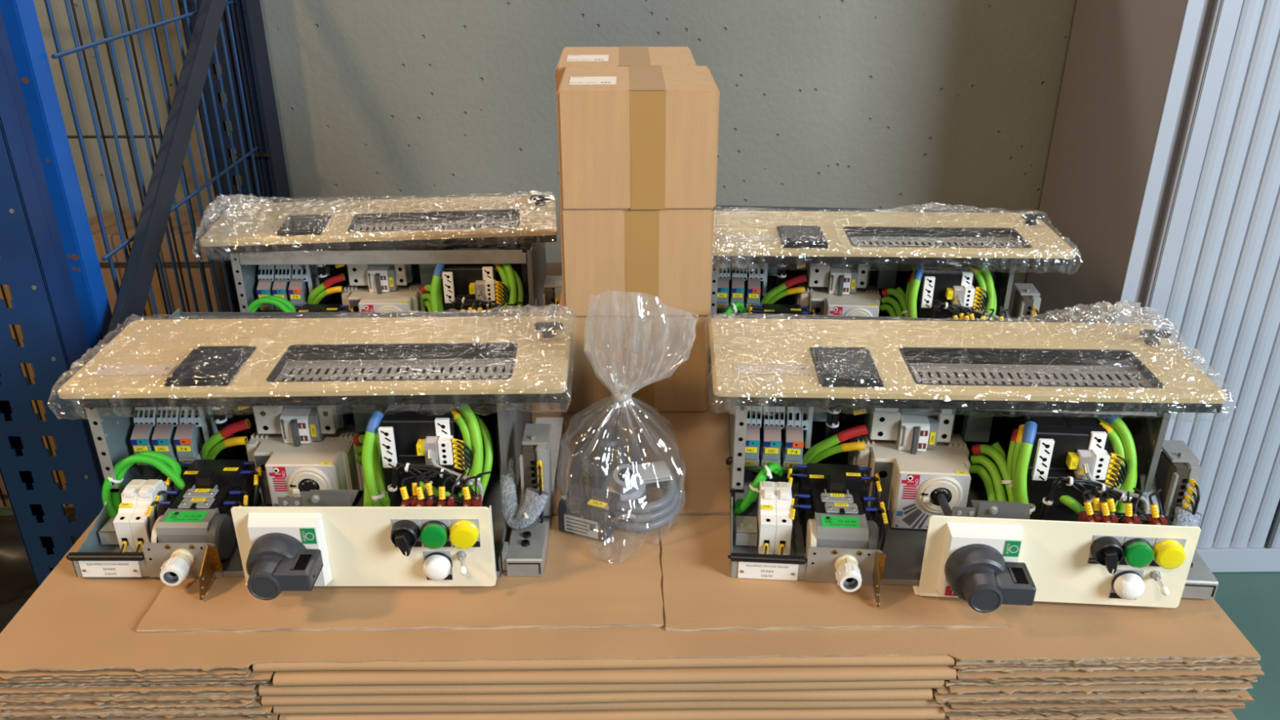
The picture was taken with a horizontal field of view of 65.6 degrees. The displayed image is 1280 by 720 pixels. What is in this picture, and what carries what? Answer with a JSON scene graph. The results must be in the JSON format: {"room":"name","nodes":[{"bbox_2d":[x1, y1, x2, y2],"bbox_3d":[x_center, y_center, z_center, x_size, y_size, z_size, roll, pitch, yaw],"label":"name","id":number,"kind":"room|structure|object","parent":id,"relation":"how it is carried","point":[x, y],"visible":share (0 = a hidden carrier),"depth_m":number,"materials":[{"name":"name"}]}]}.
{"room":"warehouse","nodes":[
{"label":"warehouse","id":0,"kind":"room"},
{"bbox_2d":[33,0,1076,314],"bbox_3d":[0.263,-0.469,2.481,5.800,1.610,0.130,0,26,-1],"label":"wall","id":1,"kind":"structure","parent":0,"point":[918,104],"depth_m":2.33,"materials":[{"name":"paint"}]},
{"bbox_2d":[0,506,1279,719],"bbox_3d":[0.291,1.072,1.170,5.800,0.030,3.570,0,26,-1],"label":"floor","id":2,"kind":"structure","parent":0,"point":[1251,600],"depth_m":2.18,"materials":[{"name":"green paint"}]},
{"bbox_2d":[0,506,80,633],"bbox_3d":[-1.541,0.507,2.138,1.170,0.149,0.620,0,26,-1],"label":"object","id":3,"kind":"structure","parent":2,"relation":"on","point":[18,584],"depth_m":2.19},
{"bbox_2d":[0,217,95,507],"bbox_3d":[-1.489,0.017,2.497,0.330,0.720,0.190,0,26,-1],"label":"cardboard sheet","id":4,"kind":"object","parent":2,"relation":"on","point":[6,288],"visible":0.14,"depth_m":2.44,"materials":[{"name":"brown cardboard"}]},
{"bbox_2d":[0,0,213,506],"bbox_3d":[-1.468,-0.588,2.081,0.970,2.130,0.010,0,26,-1],"label":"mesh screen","id":5,"kind":"object","parent":2,"relation":"on","point":[103,136],"visible":0.23,"depth_m":2.14,"materials":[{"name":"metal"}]},
{"bbox_2d":[0,0,262,357],"bbox_3d":[-0.873,-0.492,1.790,0.045,2.250,0.776,0,26,-1],"label":"panel","id":6,"kind":"object","parent":2,"relation":"on","point":[20,20],"visible":0.34,"depth_m":1.56,"materials":[{"name":"blue paint"}]},
{"bbox_2d":[0,0,291,587],"bbox_3d":[-0.895,-0.483,1.772,0.169,2.250,1.042,0,26,-1],"label":"frame","id":7,"kind":"object","parent":2,"relation":"on","point":[33,264],"visible":0.45,"depth_m":1.52,"materials":[{"name":"blue paint"}]},
{"bbox_2d":[88,210,236,319],"bbox_3d":[-1.147,0.008,2.498,0.315,0.735,0.190,0,26,-1],"label":"cardboard sheet","id":8,"kind":"object","parent":2,"relation":"on","point":[109,220],"visible":0.08,"depth_m":2.31,"materials":[{"name":"brown cardboard"}]},
{"bbox_2d":[1026,0,1279,572],"bbox_3d":[1.573,-0.495,2.107,1.200,1.980,0.462,0,26,-1],"label":"tall cabinet","id":9,"kind":"object","parent":2,"relation":"on","point":[1162,176],"visible":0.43,"depth_m":2.02,"materials":[{"name":"grey paint"}]},
{"bbox_3d":[-0.021,0.637,1.816,1.280,0.194,1.160,0,26,-1],"label":"wooden pallet","id":10,"kind":"object","parent":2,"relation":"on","visible":0},
{"bbox_3d":[-0.034,0.543,1.770,1.306,0.014,1.180,0,26,-1],"label":"carton","id":11,"kind":"object","parent":10,"relation":"on","visible":0},
{"bbox_3d":[-0.026,0.530,1.763,1.312,0.014,1.182,0,26,-1],"label":"carton","id":12,"kind":"object","parent":11,"relation":"on","visible":0},
{"bbox_3d":[-0.026,0.517,1.757,1.322,0.014,1.181,0,26,-1],"label":"carton","id":13,"kind":"object","parent":12,"relation":"on","visible":0},
{"bbox_3d":[-0.030,0.504,1.750,1.299,0.014,1.182,0,26,-1],"label":"carton","id":14,"kind":"object","parent":13,"relation":"on","visible":0},
{"bbox_3d":[-0.031,0.490,1.745,1.318,0.014,1.180,0,26,-1],"label":"carton","id":15,"kind":"object","parent":14,"relation":"on","visible":0},
{"bbox_3d":[-0.035,0.477,1.739,1.301,0.014,1.179,0,26,-1],"label":"carton","id":16,"kind":"object","parent":15,"relation":"on","visible":0},
{"bbox_3d":[-0.021,0.465,1.732,1.310,0.014,1.182,0,26,-1],"label":"carton","id":17,"kind":"object","parent":16,"relation":"on","visible":0},
{"bbox_3d":[-0.034,0.451,1.726,1.306,0.014,1.180,0,26,-1],"label":"carton","id":18,"kind":"object","parent":17,"relation":"on","visible":0},
{"bbox_3d":[-0.026,0.438,1.719,1.312,0.014,1.182,0,26,-1],"label":"carton","id":19,"kind":"object","parent":18,"relation":"on","visible":0},
{"bbox_3d":[-0.026,0.425,1.713,1.322,0.014,1.181,0,26,-1],"label":"carton","id":20,"kind":"object","parent":19,"relation":"on","visible":0},
{"bbox_3d":[-0.030,0.412,1.706,1.299,0.014,1.182,0,26,-1],"label":"carton","id":21,"kind":"object","parent":20,"relation":"on","visible":0},
{"bbox_3d":[-0.031,0.399,1.701,1.318,0.014,1.180,0,26,-1],"label":"carton","id":22,"kind":"object","parent":21,"relation":"on","visible":0},
{"bbox_3d":[-0.035,0.386,1.695,1.301,0.014,1.179,0,26,-1],"label":"carton","id":23,"kind":"object","parent":22,"relation":"on","visible":0},
{"bbox_3d":[-0.021,0.373,1.688,1.310,0.014,1.182,0,26,-1],"label":"carton","id":24,"kind":"object","parent":23,"relation":"on","visible":0},
{"bbox_3d":[-0.034,0.360,1.682,1.306,0.014,1.180,0,26,-1],"label":"carton","id":25,"kind":"object","parent":24,"relation":"on","visible":0},
{"bbox_3d":[-0.026,0.347,1.675,1.312,0.014,1.182,0,26,-1],"label":"carton","id":26,"kind":"object","parent":25,"relation":"on","visible":0},
{"bbox_3d":[-0.026,0.334,1.669,1.322,0.014,1.181,0,26,-1],"label":"carton","id":27,"kind":"object","parent":26,"relation":"on","visible":0},
{"bbox_3d":[-0.030,0.321,1.662,1.299,0.014,1.182,0,26,-1],"label":"carton","id":28,"kind":"object","parent":27,"relation":"on","visible":0},
{"bbox_3d":[-0.031,0.308,1.657,1.318,0.014,1.180,0,26,-1],"label":"carton","id":29,"kind":"object","parent":28,"relation":"on","visible":0},
{"bbox_3d":[-0.035,0.294,1.651,1.301,0.014,1.179,0,26,-1],"label":"carton","id":30,"kind":"object","parent":29,"relation":"on","visible":0},
{"bbox_3d":[-0.021,0.282,1.644,1.310,0.014,1.182,0,26,-1],"label":"carton","id":31,"kind":"object","parent":30,"relation":"on","visible":0},
{"bbox_3d":[-0.034,0.268,1.638,1.306,0.014,1.180,0,26,-1],"label":"carton","id":32,"kind":"object","parent":31,"relation":"on","visible":0},
{"bbox_3d":[-0.026,0.256,1.631,1.312,0.014,1.182,0,26,-1],"label":"carton","id":33,"kind":"object","parent":32,"relation":"on","visible":0},
{"bbox_3d":[-0.026,0.242,1.625,1.322,0.014,1.181,0,26,-1],"label":"carton","id":34,"kind":"object","parent":33,"relation":"on","visible":0},
{"bbox_3d":[-0.030,0.229,1.618,1.299,0.014,1.182,0,26,-1],"label":"carton","id":35,"kind":"object","parent":34,"relation":"on","visible":0},
{"bbox_3d":[-0.031,0.216,1.613,1.318,0.014,1.180,0,26,-1],"label":"carton","id":36,"kind":"object","parent":35,"relation":"on","visible":0},
{"bbox_3d":[-0.035,0.203,1.607,1.301,0.014,1.179,0,26,-1],"label":"carton","id":37,"kind":"object","parent":36,"relation":"on","visible":0},
{"bbox_3d":[-0.021,0.190,1.600,1.310,0.014,1.182,0,26,-1],"label":"carton","id":38,"kind":"object","parent":37,"relation":"on","visible":0},
{"bbox_3d":[-0.034,0.177,1.594,1.306,0.014,1.180,0,26,-1],"label":"carton","id":39,"kind":"object","parent":38,"relation":"on","visible":0},
{"bbox_3d":[-0.026,0.164,1.587,1.312,0.014,1.182,0,26,-1],"label":"carton","id":40,"kind":"object","parent":39,"relation":"on","visible":0},
{"bbox_3d":[-0.030,0.151,1.581,1.299,0.014,1.182,0,26,-1],"label":"carton","id":41,"kind":"object","parent":40,"relation":"on","visible":0},
{"bbox_2d":[278,710,1237,719],"bbox_3d":[-0.031,0.138,1.575,1.318,0.014,1.180,0,26,-1],"label":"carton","id":42,"kind":"object","parent":41,"relation":"on","point":[1233,717],"visible":0.02,"depth_m":1.05,"materials":[{"name":"cardboard"}]},
{"bbox_2d":[0,706,1231,719],"bbox_3d":[-0.035,0.124,1.569,1.301,0.014,1.179,0,26,-1],"label":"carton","id":43,"kind":"object","parent":42,"relation":"on","point":[934,713],"visible":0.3,"depth_m":1.04,"materials":[{"name":"cardboard"}]},
{"bbox_2d":[0,689,1254,719],"bbox_3d":[-0.021,0.112,1.562,1.310,0.014,1.182,0,26,-1],"label":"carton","id":44,"kind":"object","parent":43,"relation":"on","point":[1224,706],"visible":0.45,"depth_m":1.04,"materials":[{"name":"cardboard"}]},
{"bbox_2d":[0,683,1242,712],"bbox_3d":[-0.034,0.099,1.556,1.307,0.014,1.180,0,26,-1],"label":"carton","id":45,"kind":"object","parent":44,"relation":"on","point":[942,695],"visible":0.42,"depth_m":1.03,"materials":[{"name":"cardboard"}]},
{"bbox_2d":[0,675,1257,704],"bbox_3d":[-0.026,0.086,1.549,1.312,0.014,1.182,0,26,-1],"label":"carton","id":46,"kind":"object","parent":45,"relation":"on","point":[48,695],"visible":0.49,"depth_m":1.02,"materials":[{"name":"cardboard"}]},
{"bbox_2d":[0,662,1264,688],"bbox_3d":[-0.025,0.072,1.543,1.322,0.014,1.181,0,26,-1],"label":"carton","id":47,"kind":"object","parent":46,"relation":"on","point":[811,673],"visible":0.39,"depth_m":1.01,"materials":[{"name":"cardboard"}]},
{"bbox_2d":[0,262,1261,680],"bbox_3d":[-0.027,0.060,1.536,1.313,0.014,1.182,0,26,-1],"label":"cardboard sheet","id":48,"kind":"object","parent":47,"relation":"on","point":[71,627],"visible":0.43,"depth_m":1.03,"materials":[{"name":"cardboard"}]},
{"bbox_2d":[136,515,663,633],"bbox_3d":[-0.254,0.240,1.139,0.557,0.005,0.202,0,26,-1],"label":"cardboard sheet","id":49,"kind":"object","parent":48,"relation":"on","point":[585,582],"visible":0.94,"depth_m":1.08,"materials":[{"name":"brown cardboard"}]},
{"bbox_2d":[66,308,564,599],"bbox_3d":[-0.374,0.107,1.204,0.537,0.178,0.453,0,26,0],"label":"control panel","id":50,"kind":"object","parent":49,"relation":"on","point":[278,498],"visible":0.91,"depth_m":1.16,"materials":[{"name":"metal"}]},
{"bbox_2d":[136,426,155,465],"bbox_3d":[-0.614,0.100,1.251,0.024,0.045,0.055,0,26,0],"label":"block","id":51,"kind":"object","parent":50,"relation":"attached to","point":[145,435],"depth_m":1.22,"materials":[{"name":"grey plastic"}]},
{"bbox_2d":[173,426,178,462],"bbox_3d":[-0.588,0.100,1.251,0.024,0.045,0.055,0,26,0],"label":"block","id":52,"kind":"object","parent":50,"relation":"attached to","point":[175,429],"depth_m":1.23,"materials":[{"name":"grey plastic"}]},
{"bbox_2d":[177,426,204,465],"bbox_3d":[-0.561,0.100,1.251,0.024,0.045,0.055,0,26,0],"label":"block","id":53,"kind":"object","parent":50,"relation":"attached to","point":[191,439],"depth_m":1.23,"materials":[{"name":"grey plastic"}]},
{"bbox_2d":[57,315,572,408],"bbox_3d":[-0.368,-0.011,1.196,0.578,0.073,0.228,-1,26,-1],"label":"panel","id":54,"kind":"object","parent":50,"relation":"on","point":[168,362],"visible":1,"depth_m":1.16,"materials":[{"name":"beige paint"}]},
{"bbox_2d":[275,358,512,380],"bbox_3d":[-0.285,0.015,1.155,0.269,0.005,0.063,-1,26,-1],"label":"grille","id":55,"kind":"object","parent":54,"relation":"attached to","point":[482,369],"depth_m":1.16,"materials":[{"name":"grey metal"}]},
{"bbox_2d":[390,520,420,556],"bbox_3d":[-0.250,0.189,1.055,0.030,0.033,0.022,0,26,0],"label":"switch","id":56,"kind":"object","parent":50,"relation":"attached to","point":[405,535],"depth_m":1.05,"materials":[{"name":"black plastic"}]},
{"bbox_2d":[420,520,449,549],"bbox_3d":[-0.219,0.187,1.058,0.031,0.031,0.014,0,26,0],"label":"lamp","id":57,"kind":"object","parent":50,"relation":"on","point":[434,534],"depth_m":1.05,"materials":[{"name":"green plastic"}]},
{"bbox_2d":[422,551,452,580],"bbox_3d":[-0.220,0.226,1.075,0.031,0.031,0.018,0,26,0],"label":"lamp","id":58,"kind":"object","parent":50,"relation":"attached to","point":[437,566],"depth_m":1.07,"materials":[{"name":"white plastic"}]},
{"bbox_2d":[457,550,466,575],"bbox_3d":[-0.192,0.219,1.068,0.013,0.016,0.024,0,26,-1],"label":"toggle switch","id":59,"kind":"object","parent":50,"relation":"attached to","point":[461,554],"depth_m":1.07,"materials":[{"name":"white metal"}]},
{"bbox_2d":[449,520,479,549],"bbox_3d":[-0.188,0.187,1.058,0.031,0.031,0.014,0,26,0],"label":"lamp","id":60,"kind":"object","parent":50,"relation":"attached to","point":[464,534],"depth_m":1.05,"materials":[{"name":"yellow plastic"}]},
{"bbox_2d":[517,263,729,515],"bbox_3d":[-0.018,-0.002,1.642,1.111,0.005,0.899,0,26,-1],"label":"cardboard sheet","id":61,"kind":"object","parent":48,"relation":"on","point":[694,446],"visible":0.08,"depth_m":1.39,"materials":[{"name":"brown cardboard"}]},
{"bbox_2d":[229,215,562,315],"bbox_3d":[-0.392,-0.109,1.655,0.537,0.178,0.453,0,26,-1],"label":"control panel","id":62,"kind":"object","parent":61,"relation":"on","point":[507,277],"visible":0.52,"depth_m":1.64,"materials":[{"name":"metal"}]},
{"bbox_2d":[259,304,275,310],"bbox_3d":[-0.632,-0.116,1.698,0.024,0.045,0.055,0,26,-1],"label":"block","id":63,"kind":"object","parent":62,"relation":"attached to","point":[264,307],"depth_m":1.68,"materials":[{"name":"grey plastic"}]},
{"bbox_2d":[293,281,309,310],"bbox_3d":[-0.580,-0.116,1.699,0.024,0.045,0.055,0,26,-1],"label":"block","id":64,"kind":"object","parent":62,"relation":"attached to","point":[300,289],"depth_m":1.68,"materials":[{"name":"grey plastic"}]},
{"bbox_2d":[199,194,558,253],"bbox_3d":[-0.425,-0.244,1.674,0.580,0.071,0.230,-3,26,-5],"label":"panel","id":65,"kind":"object","parent":62,"relation":"on","point":[326,224],"visible":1,"depth_m":1.64,"materials":[{"name":"beige"}]},
{"bbox_2d":[352,217,517,231],"bbox_3d":[-0.337,-0.218,1.641,0.269,0.005,0.063,-3,26,-5],"label":"grille","id":66,"kind":"object","parent":65,"relation":"attached to","point":[507,223],"depth_m":1.65,"materials":[{"name":"grey"}]},
{"bbox_2d":[318,215,532,315],"bbox_3d":[-0.415,-0.127,1.697,0.480,0.172,0.360,0,26,-1],"label":"tray","id":67,"kind":"object","parent":62,"relation":"on","point":[483,277],"depth_m":1.62,"materials":[{"name":"metal"}]},
{"bbox_2d":[557,285,710,413],"bbox_3d":[-0.012,-0.069,1.598,0.218,0.154,0.360,0,26,-1],"label":"cardboard box","id":68,"kind":"object","parent":61,"relation":"on","point":[660,363],"visible":0.53,"depth_m":1.44,"materials":[{"name":"brown cardboard"}]},
{"bbox_2d":[560,208,714,316],"bbox_3d":[-0.007,-0.209,1.528,0.208,0.155,0.360,0,26,-1],"label":"cardboard box","id":69,"kind":"object","parent":68,"relation":"on","point":[615,263],"visible":0.72,"depth_m":1.36,"materials":[{"name":"brown cardboard"}]},
{"bbox_2d":[555,46,696,167],"bbox_3d":[-0.021,-0.394,1.550,0.206,0.158,0.184,0,26,-1],"label":"cardboard box","id":70,"kind":"object","parent":69,"relation":"on","point":[570,55],"visible":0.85,"depth_m":1.50,"materials":[{"name":"brown cardboard"}]},
{"bbox_2d":[556,65,719,209],"bbox_3d":[-0.004,-0.313,1.382,0.209,0.158,0.186,0,26,-1],"label":"cardboard box","id":71,"kind":"object","parent":69,"relation":"on","point":[631,137],"visible":1,"depth_m":1.30,"materials":[{"name":"brown cardboard"}]},
{"bbox_2d":[708,204,1041,376],"bbox_3d":[0.377,-0.104,1.643,0.537,0.178,0.453,2,26,4],"label":"control panel","id":72,"kind":"object","parent":61,"relation":"on","point":[942,291],"visible":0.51,"depth_m":1.65,"materials":[{"name":"metal"}]},
{"bbox_2d":[716,295,728,308],"bbox_3d":[0.141,-0.119,1.705,0.024,0.045,0.055,2,26,4],"label":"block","id":73,"kind":"object","parent":72,"relation":"attached to","point":[722,301],"depth_m":1.68,"materials":[{"name":"grey plastic"}]},
{"bbox_2d":[729,274,744,306],"bbox_3d":[0.167,-0.118,1.704,0.024,0.045,0.055,2,26,4],"label":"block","id":74,"kind":"object","parent":72,"relation":"attached to","point":[736,281],"depth_m":1.68,"materials":[{"name":"grey plastic"}]},
{"bbox_2d":[745,273,759,309],"bbox_3d":[0.194,-0.117,1.702,0.024,0.045,0.055,2,26,4],"label":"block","id":75,"kind":"object","parent":72,"relation":"attached to","point":[752,280],"depth_m":1.68,"materials":[{"name":"grey plastic"}]},
{"bbox_2d":[712,210,1075,266],"bbox_3d":[0.386,-0.204,1.610,0.580,0.060,0.235,1,26,1],"label":"panel","id":76,"kind":"object","parent":72,"relation":"on","point":[739,236],"visible":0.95,"depth_m":1.57,"materials":[{"name":"beige"}]},
{"bbox_2d":[849,236,1023,247],"bbox_3d":[0.467,-0.181,1.563,0.269,0.005,0.063,1,26,1],"label":"grille","id":77,"kind":"object","parent":76,"relation":"attached to","point":[855,242],"depth_m":1.58,"materials":[{"name":"grey"}]},
{"bbox_3d":[-0.017,0.055,1.174,0.170,0.297,0.213,0,26,-1],"label":"plastic bag","id":78,"kind":"object","parent":61,"relation":"on","visible":0},
{"bbox_2d":[557,483,635,542],"bbox_3d":[-0.050,0.186,1.192,0.090,0.044,0.045,10,28,21],"label":"module","id":79,"kind":"object","parent":78,"relation":"in","point":[583,510],"visible":1,"depth_m":1.18,"materials":[{"name":"grey plastic"}]},
{"bbox_2d":[569,424,641,489],"bbox_3d":[-0.044,0.126,1.275,0.093,0.101,0.085,0,26,-1],"label":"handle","id":80,"kind":"object","parent":78,"relation":"in","point":[598,455],"visible":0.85,"depth_m":1.25,"materials":[{"name":"clear plastic"}]},
{"bbox_2d":[603,463,646,504],"bbox_3d":[-0.019,0.159,1.239,0.056,0.072,0.063,0,26,-1],"label":"coupling","id":81,"kind":"object","parent":78,"relation":"in","point":[625,480],"visible":0.66,"depth_m":1.22,"materials":[{"name":"grey plastic"}]},
{"bbox_2d":[615,463,681,532],"bbox_3d":[0.015,0.170,1.222,0.070,0.041,0.105,11,28,21],"label":"cable","id":82,"kind":"object","parent":78,"relation":"in","point":[653,515],"visible":0.94,"depth_m":1.19,"materials":[{"name":"grey plastic"}]},
{"bbox_2d":[659,515,1007,631],"bbox_3d":[0.207,0.239,1.142,0.364,0.005,0.206,0,26,-1],"label":"cardboard sheet","id":83,"kind":"object","parent":48,"relation":"on","point":[700,593],"visible":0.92,"depth_m":1.08,"materials":[{"name":"brown cardboard"}]},
{"bbox_2d":[725,309,1218,613],"bbox_3d":[0.374,0.116,1.186,0.537,0.178,0.453,2,26,4],"label":"control panel","id":84,"kind":"object","parent":83,"relation":"on","point":[987,509],"visible":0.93,"depth_m":1.13,"materials":[{"name":"metal"}]},
{"bbox_2d":[744,457,759,466],"bbox_3d":[0.138,0.101,1.248,0.024,0.045,0.055,2,26,4],"label":"socket","id":85,"kind":"object","parent":84,"relation":"attached to","point":[748,462],"depth_m":1.23,"materials":[{"name":"grey plastic"}]},
{"bbox_2d":[760,415,780,466],"bbox_3d":[0.164,0.102,1.246,0.024,0.045,0.055,2,26,4],"label":"socket","id":86,"kind":"object","parent":84,"relation":"attached to","point":[770,428],"depth_m":1.22,"materials":[{"name":"grey plastic"}]},
{"bbox_2d":[781,415,802,468],"bbox_3d":[0.191,0.103,1.245,0.024,0.045,0.055,2,26,4],"label":"socket","id":87,"kind":"object","parent":84,"relation":"attached to","point":[791,428],"depth_m":1.22,"materials":[{"name":"grey plastic"}]},
{"bbox_2d":[730,312,1106,586],"bbox_3d":[0.355,0.098,1.230,0.480,0.172,0.360,2,26,4],"label":"tray","id":88,"kind":"object","parent":84,"relation":"on","point":[815,491],"depth_m":1.17,"materials":[{"name":"metal"}]},
{"bbox_2d":[708,318,1226,413],"bbox_3d":[0.368,-0.012,1.193,0.581,0.069,0.242,1,26,2],"label":"panel","id":89,"kind":"object","parent":84,"relation":"on","point":[755,362],"visible":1,"depth_m":1.16,"materials":[{"name":"beige"}]},
{"bbox_2d":[908,363,1152,386],"bbox_3d":[0.448,0.021,1.142,0.269,0.005,0.063,1,26,2],"label":"grille","id":90,"kind":"object","parent":89,"relation":"attached to","point":[919,374],"depth_m":1.15,"materials":[{"name":"grey metal"}]},
{"bbox_2d":[1089,536,1123,573],"bbox_3d":[0.485,0.202,1.028,0.030,0.033,0.022,2,26,4],"label":"switch","id":91,"kind":"object","parent":84,"relation":"attached to","point":[1106,553],"depth_m":1.03,"materials":[{"name":"black plastic"}]},
{"bbox_2d":[1111,570,1144,599],"bbox_3d":[0.515,0.239,1.046,0.031,0.031,0.018,2,26,4],"label":"lamp","id":92,"kind":"object","parent":84,"relation":"attached to","point":[1125,584],"depth_m":1.04,"materials":[{"name":"white plastic"}]},
{"bbox_2d":[1121,537,1154,568],"bbox_3d":[0.516,0.201,1.029,0.031,0.031,0.014,2,26,4],"label":"lamp","id":93,"kind":"object","parent":84,"relation":"on","point":[1136,553],"depth_m":1.03,"materials":[{"name":"green plastic"}]},
{"bbox_2d":[1149,569,1169,595],"bbox_3d":[0.543,0.233,1.037,0.012,0.016,0.025,0,26,-1],"label":"toggle switch","id":94,"kind":"object","parent":84,"relation":"attached to","point":[1159,580],"depth_m":1.05,"materials":[{"name":"white metal"}]},
{"bbox_2d":[1152,539,1185,568],"bbox_3d":[0.547,0.202,1.027,0.031,0.031,0.014,2,26,4],"label":"lamp","id":95,"kind":"object","parent":84,"relation":"attached to","point":[1166,553],"depth_m":1.02,"materials":[{"name":"yellow plastic"}]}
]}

